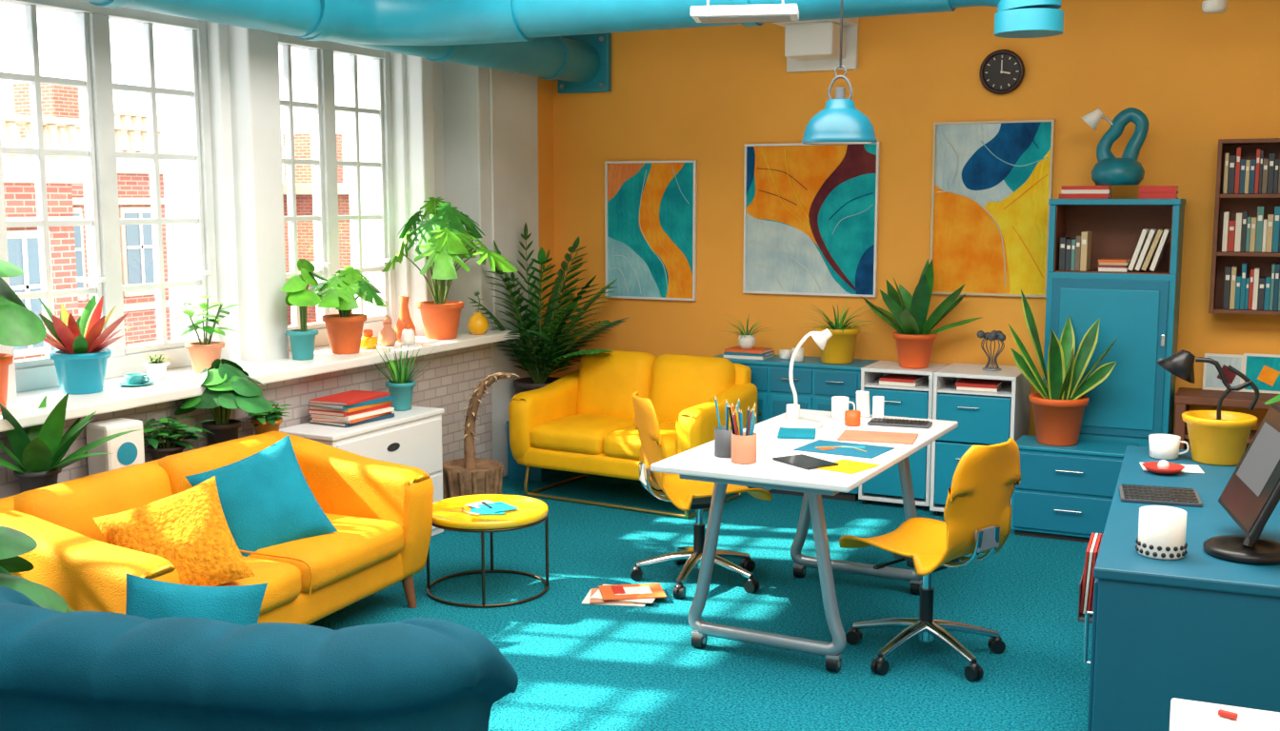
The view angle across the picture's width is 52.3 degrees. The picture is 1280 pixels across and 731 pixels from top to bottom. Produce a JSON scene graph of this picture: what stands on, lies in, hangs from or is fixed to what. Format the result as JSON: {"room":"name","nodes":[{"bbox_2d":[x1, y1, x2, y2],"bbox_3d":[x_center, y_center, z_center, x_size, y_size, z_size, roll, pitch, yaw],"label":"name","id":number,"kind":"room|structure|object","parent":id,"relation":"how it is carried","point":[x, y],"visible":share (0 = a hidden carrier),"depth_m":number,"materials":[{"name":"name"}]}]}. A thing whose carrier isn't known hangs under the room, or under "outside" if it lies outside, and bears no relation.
{"room":"design studio","nodes":[
{"label":"design studio","id":0,"kind":"room"},
{"bbox_2d":[0,20,555,499],"bbox_3d":[-2.686,-0.376,4.749,0.700,2.950,8.600,4,8,26],"label":"wall","id":1,"kind":"structure","parent":0,"point":[244,84],"depth_m":7.29,"materials":[{"name":"white paint"}]},
{"bbox_2d":[0,0,219,392],"bbox_3d":[-2.312,-0.745,5.624,0.150,1.600,1.230,4,8,26],"label":"window","id":2,"kind":"structure","parent":1,"relation":"in","point":[99,154],"depth_m":5.63,"materials":[{"name":"paint"}]},
{"bbox_2d":[0,329,519,432],"bbox_3d":[-2.686,0.241,4.391,0.580,0.045,7.820,4,8,26],"label":"windowsill","id":3,"kind":"structure","parent":1,"relation":"attached to","point":[177,384],"depth_m":5.70,"materials":[{"name":"paint"}]},
{"bbox_2d":[0,259,46,411],"bbox_3d":[-2.363,-0.113,4.735,0.391,0.569,0.484,4,8,26],"label":"potted plant","id":4,"kind":"object","parent":3,"relation":"on","point":[19,326],"visible":0.97,"depth_m":4.71,"materials":[{"name":"green plant"}]},
{"bbox_2d":[38,295,129,394],"bbox_3d":[-2.245,-0.087,5.242,0.381,0.390,0.405,-3,8,-21],"label":"potted plant","id":5,"kind":"object","parent":3,"relation":"on","point":[80,361],"visible":0.97,"depth_m":5.19,"materials":[{"name":"plant"}]},
{"bbox_2d":[117,380,155,386],"bbox_3d":[-2.111,0.077,5.466,0.150,0.008,0.150,4,8,26],"label":"saucer","id":6,"kind":"object","parent":3,"relation":"on","point":[125,384],"visible":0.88,"depth_m":5.43,"materials":[{"name":"ceramic"}]},
{"bbox_2d":[124,373,149,384],"bbox_3d":[-2.101,0.057,5.465,0.109,0.040,0.090,-1,7,-8],"label":"teacup","id":7,"kind":"object","parent":6,"relation":"on","point":[131,378],"visible":1,"depth_m":5.43,"materials":[{"name":"ceramic"}]},
{"bbox_2d":[141,354,171,379],"bbox_3d":[-2.094,0.002,5.650,0.117,0.111,0.126,4,8,26],"label":"potted plant","id":8,"kind":"object","parent":3,"relation":"on","point":[156,370],"visible":0.98,"depth_m":5.62,"materials":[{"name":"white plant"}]},
{"bbox_2d":[173,295,238,373],"bbox_3d":[-1.949,-0.141,5.830,0.269,0.348,0.296,4,8,26],"label":"terracotta potted plant","id":9,"kind":"object","parent":3,"relation":"on","point":[202,354],"visible":0.94,"depth_m":5.81,"materials":[{"name":"green plant"}]},
{"bbox_2d":[281,259,329,359],"bbox_3d":[-1.601,-0.274,6.329,0.222,0.487,0.326,4,8,26],"label":"potted plant","id":10,"kind":"object","parent":3,"relation":"on","point":[302,341],"visible":0.99,"depth_m":6.29,"materials":[{"name":"green plant"}]},
{"bbox_2d":[305,265,388,354],"bbox_3d":[-1.494,-0.282,6.572,0.413,0.442,0.511,4,8,26],"label":"philodendron","id":11,"kind":"object","parent":3,"relation":"on","point":[345,329],"visible":0.98,"depth_m":6.51,"materials":[{"name":"green plant"}]},
{"bbox_2d":[360,329,378,349],"bbox_3d":[-1.417,-0.139,6.803,0.096,0.100,0.096,4,8,26],"label":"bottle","id":12,"kind":"object","parent":3,"relation":"on","point":[368,342],"visible":0.92,"depth_m":6.77,"materials":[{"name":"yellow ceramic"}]},
{"bbox_2d":[378,316,397,346],"bbox_3d":[-1.338,-0.183,6.915,0.100,0.159,0.100,4,8,26],"label":"vase","id":13,"kind":"object","parent":3,"relation":"on","point":[387,334],"visible":1,"depth_m":6.89,"materials":[{"name":"ceramic"}]},
{"bbox_2d":[394,296,416,342],"bbox_3d":[-1.277,-0.250,7.079,0.116,0.250,0.116,4,8,26],"label":"terracotta vase","id":14,"kind":"object","parent":3,"relation":"on","point":[404,314],"visible":0.73,"depth_m":7.05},
{"bbox_2d":[400,321,416,345],"bbox_3d":[-1.240,-0.173,6.981,0.080,0.122,0.080,4,8,26],"label":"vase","id":15,"kind":"object","parent":3,"relation":"on","point":[408,336],"visible":0.98,"depth_m":6.96,"materials":[{"name":"white ceramic"}]},
{"bbox_2d":[381,197,518,339],"bbox_3d":[-0.934,-0.539,7.231,0.623,0.786,0.832,4,8,26],"label":"potted plant","id":16,"kind":"object","parent":3,"relation":"on","point":[440,317],"visible":1,"depth_m":7.14,"materials":[{"name":"green plant"}]},
{"bbox_2d":[467,291,488,335],"bbox_3d":[-0.932,-0.300,7.509,0.120,0.242,0.120,4,8,26],"label":"bud vase","id":17,"kind":"object","parent":3,"relation":"on","point":[477,325],"visible":1,"depth_m":7.48,"materials":[{"name":"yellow ceramic"}]},
{"bbox_2d":[278,33,396,351],"bbox_3d":[-1.663,-0.912,6.943,0.150,1.600,1.070,4,8,26],"label":"window","id":18,"kind":"structure","parent":1,"relation":"in","point":[322,107],"depth_m":6.95,"materials":[{"name":"paint"}]},
{"bbox_2d":[432,68,496,326],"bbox_3d":[-1.050,-1.219,7.615,0.265,2.000,0.325,4,8,26],"label":"conduit","id":19,"kind":"object","parent":1,"relation":"attached to","point":[490,70],"depth_m":7.70,"materials":[{"name":"metal"}]},
{"bbox_2d":[80,0,1063,94],"bbox_3d":[-0.847,-1.430,3.759,3.370,0.610,8.485,4,8,26],"label":"ceiling","id":20,"kind":"structure","parent":0,"point":[569,42],"depth_m":5.86,"materials":[{"name":"paint"}]},
{"bbox_2d":[773,17,859,72],"bbox_3d":[0.665,-1.857,6.727,0.420,0.510,1.800,4,8,26],"label":"air conditioner","id":21,"kind":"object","parent":20,"relation":"attached to","point":[810,45],"depth_m":7.32,"materials":[{"name":"paint"}]},
{"bbox_2d":[801,0,877,144],"bbox_3d":[0.781,-1.382,5.048,0.292,1.030,0.292,4,8,26],"label":"pendant lamp","id":22,"kind":"object","parent":20,"relation":"hanging from","point":[839,123],"visible":1,"depth_m":5.02,"materials":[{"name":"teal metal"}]},
{"bbox_2d":[1201,0,1227,13],"bbox_3d":[2.684,-1.840,6.073,0.110,0.380,0.110,4,8,26],"label":"smoke detector","id":23,"kind":"object","parent":20,"relation":"attached to","point":[1210,6],"visible":1,"depth_m":6.05,"materials":[{"name":"white plastic"}]},
{"bbox_2d":[309,471,1092,730],"bbox_3d":[0.302,1.306,3.606,7.250,0.100,8.800,4,8,26],"label":"floor","id":24,"kind":"structure","parent":0,"point":[578,667],"depth_m":5.32,"materials":[{"name":"teal carpet"}]},
{"bbox_2d":[0,525,75,613],"bbox_3d":[-1.902,0.843,3.698,0.617,0.795,0.633,4,8,26],"label":"floor plant","id":25,"kind":"object","parent":24,"relation":"on","point":[13,543],"visible":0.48,"depth_m":3.66,"materials":[{"name":"green plant"}]},
{"bbox_2d":[0,431,433,624],"bbox_3d":[-1.565,0.729,4.899,0.847,0.724,1.680,3,8,23],"label":"loveseat","id":26,"kind":"object","parent":24,"relation":"on","point":[380,512],"visible":0.46,"depth_m":4.86,"materials":[{"name":"fabric"}]},
{"bbox_2d":[92,476,254,586],"bbox_3d":[-1.591,0.619,4.450,0.488,0.411,0.285,-3,8,-25],"label":"throw pillow","id":27,"kind":"object","parent":26,"relation":"on","point":[189,529],"visible":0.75,"depth_m":4.41,"materials":[{"name":"fabric"}]},
{"bbox_2d":[185,435,337,557],"bbox_3d":[-1.450,0.533,5.010,0.511,0.479,0.238,-6,9,-39],"label":"throw pillow","id":28,"kind":"object","parent":26,"relation":"on","point":[266,498],"visible":0.8,"depth_m":4.96,"materials":[{"name":"fabric"}]},
{"bbox_2d":[0,585,518,730],"bbox_3d":[-1.086,0.928,3.246,1.537,0.740,0.724,1,7,11],"label":"sofa","id":29,"kind":"object","parent":24,"relation":"on","point":[75,670],"visible":1,"depth_m":2.90,"materials":[{"name":"fabric"}]},
{"bbox_2d":[125,574,267,625],"bbox_3d":[-1.154,0.733,3.318,0.387,0.370,0.183,1,7,8],"label":"throw pillow","id":30,"kind":"object","parent":29,"relation":"on","point":[149,599],"visible":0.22,"depth_m":3.31,"materials":[{"name":"fabric"}]},
{"bbox_2d":[279,405,444,537],"bbox_3d":[-1.343,0.579,6.375,0.354,0.645,0.880,4,8,26],"label":"storage cabinet","id":31,"kind":"object","parent":24,"relation":"on","point":[412,437],"visible":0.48,"depth_m":6.33,"materials":[{"name":"white laminate"}]},
{"bbox_2d":[307,390,394,427],"bbox_3d":[-1.387,0.205,6.283,0.264,0.116,0.376,4,8,26],"label":"books","id":32,"kind":"object","parent":31,"relation":"on","point":[351,408],"visible":1,"depth_m":6.17,"materials":[{"name":"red paper"}]},
{"bbox_2d":[369,341,436,411],"bbox_3d":[-1.195,0.050,6.574,0.346,0.351,0.387,4,8,26],"label":"potted spiky plant","id":33,"kind":"object","parent":31,"relation":"on","point":[401,388],"visible":0.97,"depth_m":6.56,"materials":[{"name":"green plant"}]},
{"bbox_2d":[442,372,519,499],"bbox_3d":[-0.872,0.430,6.988,0.432,0.786,0.346,4,8,26],"label":"planter","id":34,"kind":"object","parent":24,"relation":"on","point":[470,475],"visible":0.77,"depth_m":6.95,"materials":[{"name":"brown wood"}]},
{"bbox_2d":[426,494,548,607],"bbox_3d":[-0.668,0.802,5.713,0.536,0.367,0.536,4,8,26],"label":"round coffee table","id":35,"kind":"object","parent":24,"relation":"on","point":[448,514],"visible":0.89,"depth_m":5.61,"materials":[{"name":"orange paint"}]},
{"bbox_2d":[461,500,518,516],"bbox_3d":[-0.662,0.618,5.666,0.249,0.018,0.238,7,10,43],"label":"notebooks","id":36,"kind":"object","parent":35,"relation":"on","point":[483,508],"visible":1,"depth_m":5.65,"materials":[{"name":"teal paper"}]},
{"bbox_2d":[505,420,566,482],"bbox_3d":[-0.633,0.507,8.069,0.250,0.360,0.330,4,8,26],"label":"plant stand","id":37,"kind":"object","parent":24,"relation":"on","point":[516,471],"visible":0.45,"depth_m":7.96,"materials":[{"name":"paint"}]},
{"bbox_2d":[467,222,627,394],"bbox_3d":[-0.464,-0.248,7.804,0.743,1.203,1.080,4,8,26],"label":"palm","id":38,"kind":"object","parent":37,"relation":"on","point":[550,352],"visible":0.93,"depth_m":7.89,"materials":[{"name":"green plant"}]},
{"bbox_2d":[581,582,666,607],"bbox_3d":[-0.053,0.984,5.623,0.353,0.030,0.274,1,7,9],"label":"magazines","id":39,"kind":"object","parent":24,"relation":"on","point":[638,594],"visible":1,"depth_m":5.57,"materials":[{"name":"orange paper"}]},
{"bbox_2d":[508,348,757,519],"bbox_3d":[-0.035,0.357,7.494,1.250,0.815,0.790,4,8,31],"label":"sofa","id":40,"kind":"object","parent":24,"relation":"on","point":[582,421],"visible":0.75,"depth_m":7.42,"materials":[{"name":"fabric"}]},
{"bbox_2d":[630,391,772,599],"bbox_3d":[0.259,0.541,5.837,0.618,0.855,0.589,-2,7,-14],"label":"swivel chair","id":41,"kind":"object","parent":24,"relation":"on","point":[684,494],"visible":0.91,"depth_m":5.75,"materials":[{"name":"yellow plastic"}]},
{"bbox_2d":[713,354,878,501],"bbox_3d":[0.885,0.349,7.668,0.940,0.775,0.379,4,8,26],"label":"sideboard","id":42,"kind":"object","parent":24,"relation":"on","point":[815,382],"visible":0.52,"depth_m":7.45,"materials":[{"name":"paint"}]},
{"bbox_2d":[723,345,774,359],"bbox_3d":[0.647,-0.075,7.717,0.262,0.052,0.185,4,8,26],"label":"book stack","id":43,"kind":"object","parent":42,"relation":"on","point":[755,353],"visible":1,"depth_m":7.65,"materials":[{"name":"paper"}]},
{"bbox_2d":[726,314,778,349],"bbox_3d":[0.638,-0.200,7.644,0.408,0.212,0.374,4,8,26],"label":"potted grass","id":44,"kind":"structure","parent":43,"relation":"on","point":[746,341],"depth_m":7.63,"materials":[{"name":"white ceramic"}]},
{"bbox_2d":[779,349,791,359],"bbox_3d":[0.866,-0.065,7.647,0.097,0.050,0.076,-1,7,-5],"label":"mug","id":45,"kind":"object","parent":42,"relation":"on","point":[786,354],"visible":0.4,"depth_m":7.62,"materials":[{"name":"white ceramic"}]},
{"bbox_2d":[797,296,881,363],"bbox_3d":[1.101,-0.199,7.425,0.546,0.371,0.442,4,8,26],"label":"potted grass","id":46,"kind":"object","parent":42,"relation":"on","point":[839,349],"depth_m":7.39,"materials":[{"name":"yellow ceramic"}]},
{"bbox_2d":[650,409,958,672],"bbox_3d":[0.714,0.669,5.286,0.760,0.740,1.460,4,8,28],"label":"desk","id":47,"kind":"object","parent":24,"relation":"on","point":[700,463],"visible":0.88,"depth_m":4.88,"materials":[{"name":"white laminate"}]},
{"bbox_2d":[714,396,739,458],"bbox_3d":[0.329,0.227,4.914,0.096,0.230,0.094,4,8,26],"label":"pencil cup","id":48,"kind":"object","parent":47,"relation":"on","point":[722,435],"visible":0.8,"depth_m":4.89,"materials":[{"name":"grey plastic"}]},
{"bbox_2d":[728,402,757,464],"bbox_3d":[0.383,0.246,4.801,0.095,0.220,0.094,-3,8,-22],"label":"pencil cup","id":49,"kind":"object","parent":47,"relation":"on","point":[743,443],"visible":1,"depth_m":4.77,"materials":[{"name":"ceramic"}]},
{"bbox_2d":[756,440,794,453],"bbox_3d":[0.496,0.317,5.112,0.180,0.001,0.250,0,7,-3],"label":"paper sheet","id":50,"kind":"object","parent":47,"relation":"on","point":[762,447],"visible":0.56,"depth_m":5.10,"materials":[{"name":"white"}]},
{"bbox_2d":[786,403,799,419],"bbox_3d":[0.677,0.203,5.772,0.060,0.060,0.060,4,8,26],"label":"cup","id":51,"kind":"object","parent":47,"relation":"on","point":[790,407],"visible":0.75,"depth_m":5.75,"materials":[{"name":"white ceramic"}]},
{"bbox_2d":[777,427,816,439],"bbox_3d":[0.645,0.280,5.371,0.150,0.010,0.200,1,7,9],"label":"notebook","id":52,"kind":"object","parent":47,"relation":"on","point":[784,432],"visible":1,"depth_m":5.34,"materials":[{"name":"paper"}]},
{"bbox_2d":[776,328,832,428],"bbox_3d":[0.685,0.048,5.558,0.202,0.422,0.200,-3,8,-25],"label":"desk lamp","id":53,"kind":"object","parent":47,"relation":"on","point":[820,338],"visible":1,"depth_m":5.54,"materials":[{"name":"white metal"}]},
{"bbox_2d":[772,454,838,470],"bbox_3d":[0.607,0.354,4.794,0.140,0.008,0.210,-4,8,-31],"label":"tablet","id":54,"kind":"object","parent":47,"relation":"on","point":[802,461],"visible":1,"depth_m":4.78,"materials":[{"name":"black"}]},
{"bbox_2d":[831,396,855,419],"bbox_3d":[0.889,0.189,5.749,0.076,0.095,0.097,-5,9,-32],"label":"mug","id":55,"kind":"object","parent":47,"relation":"on","point":[839,404],"visible":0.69,"depth_m":5.73,"materials":[{"name":"white ceramic"}]},
{"bbox_2d":[793,440,894,459],"bbox_3d":[0.792,0.321,5.057,0.320,0.006,0.240,4,8,31],"label":"art print","id":56,"kind":"object","parent":47,"relation":"on","point":[870,451],"visible":1,"depth_m":5.05,"materials":[{"name":"paper"}]},
{"bbox_2d":[818,460,880,474],"bbox_3d":[0.750,0.366,4.724,0.160,0.002,0.200,6,9,40],"label":"paper","id":57,"kind":"object","parent":47,"relation":"on","point":[849,467],"visible":1,"depth_m":4.71,"materials":[{"name":"yellow paper"}]},
{"bbox_2d":[844,410,860,426],"bbox_3d":[0.912,0.226,5.592,0.066,0.060,0.066,4,8,26],"label":"cup","id":58,"kind":"object","parent":47,"relation":"on","point":[852,418],"visible":1,"depth_m":5.57,"materials":[{"name":"ceramic"}]},
{"bbox_2d":[856,390,884,418],"bbox_3d":[1.020,0.173,5.779,0.126,0.120,0.041,4,8,26],"label":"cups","id":59,"kind":"object","parent":47,"relation":"on","point":[862,397],"visible":0.87,"depth_m":5.77,"materials":[{"name":"white ceramic"}]},
{"bbox_2d":[837,430,918,444],"bbox_3d":[0.968,0.290,5.303,0.300,0.006,0.220,2,8,17],"label":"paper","id":60,"kind":"object","parent":47,"relation":"on","point":[847,435],"visible":1,"depth_m":5.28,"materials":[{"name":"paper"}]},
{"bbox_2d":[867,418,932,428],"bbox_3d":[1.117,0.246,5.606,0.260,0.016,0.110,3,8,20],"label":"keyboard","id":61,"kind":"object","parent":47,"relation":"on","point":[902,423],"visible":1,"depth_m":5.58,"materials":[{"name":"grey plastic"}]},
{"bbox_2d":[858,360,948,511],"bbox_3d":[1.484,0.388,7.360,0.400,0.775,0.412,4,8,26],"label":"base cabinet","id":62,"kind":"object","parent":24,"relation":"on","point":[907,392],"visible":0.51,"depth_m":7.19,"materials":[{"name":"white laminate"}]},
{"bbox_2d":[860,259,982,368],"bbox_3d":[1.504,-0.284,7.165,0.703,0.604,0.542,4,8,26],"label":"potted snake plant","id":63,"kind":"object","parent":62,"relation":"on","point":[913,337],"visible":1,"depth_m":7.17,"materials":[{"name":"green plant"}]},
{"bbox_2d":[839,438,1020,681],"bbox_3d":[1.055,0.669,4.835,0.589,0.855,0.618,-6,10,-41],"label":"swivel chair","id":64,"kind":"object","parent":24,"relation":"on","point":[977,512],"visible":1,"depth_m":4.70,"materials":[{"name":"yellow plastic"}]},
{"bbox_2d":[929,362,1030,516],"bbox_3d":[1.860,0.413,7.128,0.430,0.785,0.502,4,8,26],"label":"base cabinet","id":65,"kind":"object","parent":24,"relation":"on","point":[990,408],"visible":0.58,"depth_m":6.95,"materials":[{"name":"white laminate"}]},
{"bbox_2d":[977,330,1005,371],"bbox_3d":[1.895,-0.082,7.057,0.144,0.213,0.123,0,7,4],"label":"wire sculpture","id":66,"kind":"object","parent":65,"relation":"on","point":[998,335],"visible":1,"depth_m":7.04,"materials":[{"name":"grey metal"}]},
{"bbox_2d":[1010,435,1139,542],"bbox_3d":[2.203,0.634,6.633,0.576,0.470,0.344,4,8,26],"label":"drawer unit","id":67,"kind":"object","parent":24,"relation":"on","point":[1066,493],"visible":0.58,"depth_m":6.52,"materials":[{"name":"paint"}]},
{"bbox_2d":[1007,289,1117,446],"bbox_3d":[2.131,0.009,6.603,0.542,0.777,0.306,4,8,26],"label":"potted snake plant","id":68,"kind":"object","parent":67,"relation":"on","point":[1058,407],"visible":1,"depth_m":6.56,"materials":[{"name":"plant"}]},
{"bbox_2d":[1042,199,1185,447],"bbox_3d":[2.462,-0.014,6.835,0.630,1.705,0.400,4,8,26],"label":"tall cabinet","id":69,"kind":"object","parent":24,"relation":"on","point":[1139,310],"visible":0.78,"depth_m":6.66,"materials":[{"name":"paint"}]},
{"bbox_2d":[1059,185,1111,199],"bbox_3d":[2.302,-0.895,6.742,0.245,0.065,0.143,4,8,26],"label":"books","id":70,"kind":"object","parent":69,"relation":"on","point":[1067,191],"visible":1,"depth_m":6.68,"materials":[{"name":"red paper"}]},
{"bbox_2d":[1080,107,1149,185],"bbox_3d":[2.429,-1.119,6.668,0.260,0.390,0.299,-7,10,-43],"label":"lamp","id":71,"kind":"object","parent":70,"relation":"on","point":[1110,170],"visible":1,"depth_m":6.60,"materials":[{"name":"ceramic"}]},
{"bbox_2d":[1059,228,1171,272],"bbox_3d":[2.444,-0.597,6.717,0.523,0.217,0.179,4,8,26],"label":"books","id":72,"kind":"object","parent":69,"relation":"in","point":[1074,254],"visible":1,"depth_m":6.67,"materials":[{"name":"grey paper"}]},
{"bbox_2d":[1138,185,1179,199],"bbox_3d":[2.611,-0.873,6.570,0.178,0.063,0.150,4,8,26],"label":"books","id":73,"kind":"object","parent":69,"relation":"on","point":[1145,191],"visible":1,"depth_m":6.51,"materials":[{"name":"red paper"}]},
{"bbox_2d":[1082,445,1279,730],"bbox_3d":[1.978,0.814,4.109,0.998,0.750,1.852,3,8,23],"label":"desk","id":74,"kind":"object","parent":24,"relation":"on","point":[1199,626],"depth_m":3.38,"materials":[{"name":"paint"}]},
{"bbox_2d":[1077,533,1102,623],"bbox_3d":[1.444,0.671,4.162,0.060,0.220,0.300,3,8,23],"label":"books","id":75,"kind":"object","parent":74,"relation":"attached to","point":[1087,582],"visible":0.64,"depth_m":4.06,"materials":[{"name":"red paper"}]},
{"bbox_2d":[1118,483,1202,506],"bbox_3d":[1.668,0.416,4.190,0.240,0.016,0.200,2,8,18],"label":"keyboard","id":76,"kind":"object","parent":74,"relation":"on","point":[1174,496],"visible":1,"depth_m":4.15,"materials":[{"name":"grey plastic"}]},
{"bbox_2d":[1135,505,1187,559],"bbox_3d":[1.406,0.450,3.515,0.132,0.120,0.132,4,8,26],"label":"candle","id":77,"kind":"object","parent":74,"relation":"on","point":[1162,530],"visible":1,"depth_m":3.47,"materials":[{"name":"wax"}]},
{"bbox_2d":[1141,460,1184,474],"bbox_3d":[1.834,0.351,4.571,0.140,0.040,0.140,4,8,26],"label":"dish","id":78,"kind":"object","parent":74,"relation":"on","point":[1163,467],"visible":1,"depth_m":4.56,"materials":[{"name":"ceramic"}]},
{"bbox_2d":[1148,434,1189,459],"bbox_3d":[1.946,0.303,4.830,0.110,0.080,0.124,-3,8,-25],"label":"mug","id":79,"kind":"object","parent":74,"relation":"on","point":[1162,447],"visible":1,"depth_m":4.80,"materials":[{"name":"white ceramic"}]},
{"bbox_2d":[1139,462,1204,474],"bbox_3d":[1.891,0.365,4.646,0.200,0.003,0.140,2,7,14],"label":"paper sheet","id":80,"kind":"object","parent":74,"relation":"on","point":[1189,469],"visible":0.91,"depth_m":4.62,"materials":[{"name":"white"}]},
{"bbox_2d":[1157,349,1259,465],"bbox_3d":[2.068,0.147,4.767,0.348,0.405,0.254,4,8,26],"label":"desk lamp","id":81,"kind":"object","parent":74,"relation":"on","point":[1218,437],"visible":0.99,"depth_m":4.71,"materials":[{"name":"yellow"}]},
{"bbox_2d":[1202,402,1279,565],"bbox_3d":[1.668,0.314,3.584,0.235,0.373,0.440,2,7,14],"label":"monitor","id":82,"kind":"object","parent":74,"relation":"on","point":[1251,494],"visible":1,"depth_m":3.53,"materials":[{"name":"black plastic"}]},
{"bbox_2d":[1169,698,1279,730],"bbox_3d":[1.277,1.068,2.166,0.780,0.735,0.620,3,8,23],"label":"side table","id":83,"kind":"object","parent":24,"relation":"on","point":[1186,715],"visible":1,"depth_m":2.45,"materials":[{"name":"white laminate"}]},
{"bbox_2d":[1218,709,1279,730],"bbox_3d":[1.195,0.667,2.355,0.282,0.010,0.141,4,8,26],"label":"scraps","id":84,"kind":"object","parent":83,"relation":"on","point":[1221,712],"visible":1,"depth_m":2.44,"materials":[{"name":"red paper"}]},
{"bbox_2d":[1173,387,1279,450],"bbox_3d":[3.309,0.523,6.515,1.200,0.720,0.340,4,8,26],"label":"console","id":85,"kind":"object","parent":24,"relation":"on","point":[1184,397],"visible":0.12,"depth_m":6.58,"materials":[{"name":"brown"}]},
{"bbox_2d":[1201,353,1244,392],"bbox_3d":[3.013,0.035,6.737,0.190,0.190,0.044,4,8,26],"label":"framed picture","id":86,"kind":"object","parent":85,"relation":"on","point":[1211,380],"visible":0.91,"depth_m":6.73,"materials":[{"name":"white paper"}]},
{"bbox_2d":[1241,353,1279,394],"bbox_3d":[3.184,0.041,6.654,0.200,0.199,0.045,4,8,26],"label":"framed picture","id":87,"kind":"object","parent":85,"relation":"on","point":[1263,370],"visible":1,"depth_m":6.65,"materials":[{"name":"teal paper"}]},
{"bbox_3d":[-1.979,0.733,5.339,0.160,0.600,1.500,4,8,26],"label":"bench","id":88,"kind":"object","parent":24,"relation":"on","visible":0},
{"bbox_2d":[0,392,140,492],"bbox_3d":[-2.118,0.293,4.761,0.504,0.417,0.492,0,7,-1],"label":"snake plant","id":89,"kind":"object","parent":88,"relation":"on","point":[39,452],"visible":0.9,"depth_m":4.73,"materials":[{"name":"green plant"}]},
{"bbox_2d":[85,418,144,476],"bbox_3d":[-2.053,0.338,5.112,0.142,0.240,0.170,5,9,33],"label":"speaker","id":90,"kind":"object","parent":88,"relation":"on","point":[127,450],"visible":0.7,"depth_m":5.05,"materials":[{"name":"plastic"}]},
{"bbox_2d":[139,416,213,460],"bbox_3d":[-1.889,0.315,5.319,0.268,0.232,0.355,4,8,26],"label":"potted plant","id":91,"kind":"object","parent":88,"relation":"on","point":[158,450],"visible":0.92,"depth_m":5.30,"materials":[{"name":"green plant"}]},
{"bbox_2d":[174,359,273,445],"bbox_3d":[-1.712,0.188,5.573,0.350,0.422,0.423,4,8,26],"label":"rubber plant","id":92,"kind":"object","parent":88,"relation":"on","point":[229,387],"visible":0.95,"depth_m":5.51,"materials":[{"name":"green plant"}]},
{"bbox_2d":[245,401,291,435],"bbox_3d":[-1.663,0.265,5.866,0.182,0.194,0.213,4,8,26],"label":"potted plant","id":93,"kind":"object","parent":88,"relation":"on","point":[272,419],"visible":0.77,"depth_m":5.83,"materials":[{"name":"green plant"}]},
{"bbox_2d":[690,0,799,23],"bbox_3d":[0.421,-1.639,5.192,0.420,0.516,0.200,1,7,9],"label":"ceiling light fixture","id":94,"kind":"object","parent":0,"point":[778,12],"depth_m":5.14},
{"bbox_2d":[552,0,1279,450],"bbox_3d":[2.187,-0.694,7.248,7.250,2.950,0.200,4,8,26],"label":"wall","id":95,"kind":"structure","parent":0,"point":[1199,79],"depth_m":7.40,"materials":[{"name":"orange paint"}]},
{"bbox_2d":[604,160,697,300],"bbox_3d":[0.064,-0.843,8.142,0.620,0.860,0.030,4,8,26],"label":"abstract painting","id":96,"kind":"object","parent":95,"relation":"attached to","point":[650,207],"visible":1,"depth_m":8.13,"materials":[{"name":"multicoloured paint"}]},
{"bbox_2d":[742,141,879,297],"bbox_3d":[0.999,-0.860,7.680,0.820,0.890,0.030,4,8,26],"label":"abstract painting","id":97,"kind":"object","parent":95,"relation":"attached to","point":[810,211],"visible":0.99,"depth_m":7.67,"materials":[{"name":"multicoloured paint"}]},
{"bbox_2d":[929,119,1055,298],"bbox_3d":[1.938,-0.866,7.218,0.650,0.960,0.030,4,8,26],"label":"abstract painting","id":98,"kind":"object","parent":95,"relation":"attached to","point":[991,187],"visible":0.94,"depth_m":7.21,"materials":[{"name":"multicoloured paint"}]},
{"bbox_2d":[979,49,1024,94],"bbox_3d":[1.971,-1.597,7.101,0.240,0.240,0.044,4,8,26],"label":"wall clock","id":99,"kind":"object","parent":95,"relation":"attached to","point":[1002,71],"visible":1,"depth_m":7.09,"materials":[{"name":"black"}]},
{"bbox_2d":[1208,138,1279,315],"bbox_3d":[3.226,-0.691,6.511,0.660,0.870,0.200,4,8,26],"label":"bookshelf","id":100,"kind":"object","parent":95,"relation":"attached to","point":[1245,275],"visible":1,"depth_m":6.55,"materials":[{"name":"brown wood"}]},
{"label":"outside","id":101,"kind":"structure","parent":0,"visible":0},
{"bbox_3d":[-23.305,7.351,51.646,74.000,0.200,110.000,4,8,26],"label":"ground","id":102,"kind":"structure","parent":101,"visible":0},
{"bbox_2d":[0,113,83,360],"bbox_3d":[-13.744,3.513,20.157,8.350,16.450,6.600,4,8,26],"label":"brick building","id":103,"kind":"structure","parent":102,"relation":"on","point":[18,174],"depth_m":19.78,"materials":[{"name":"brick"}]},
{"bbox_2d":[1,122,171,346],"bbox_3d":[-14.731,2.034,29.427,8.350,16.450,4.400,4,8,26],"label":"brick building","id":104,"kind":"structure","parent":102,"relation":"on","point":[132,173],"depth_m":27.78,"materials":[{"name":"brick"}]},
{"bbox_2d":[0,82,284,158],"bbox_3d":[-15.740,0.386,38.630,8.350,16.900,6.500,4,8,26],"label":"brick building","id":105,"kind":"structure","parent":102,"relation":"on","point":[57,100],"depth_m":35.73,"materials":[{"name":"brick"}]},
{"bbox_2d":[282,133,352,325],"bbox_3d":[-9.318,0.457,45.014,8.350,16.450,8.500,4,8,26],"label":"brick building","id":106,"kind":"structure","parent":102,"relation":"on","point":[303,176],"depth_m":40.53,"materials":[{"name":"brick"}]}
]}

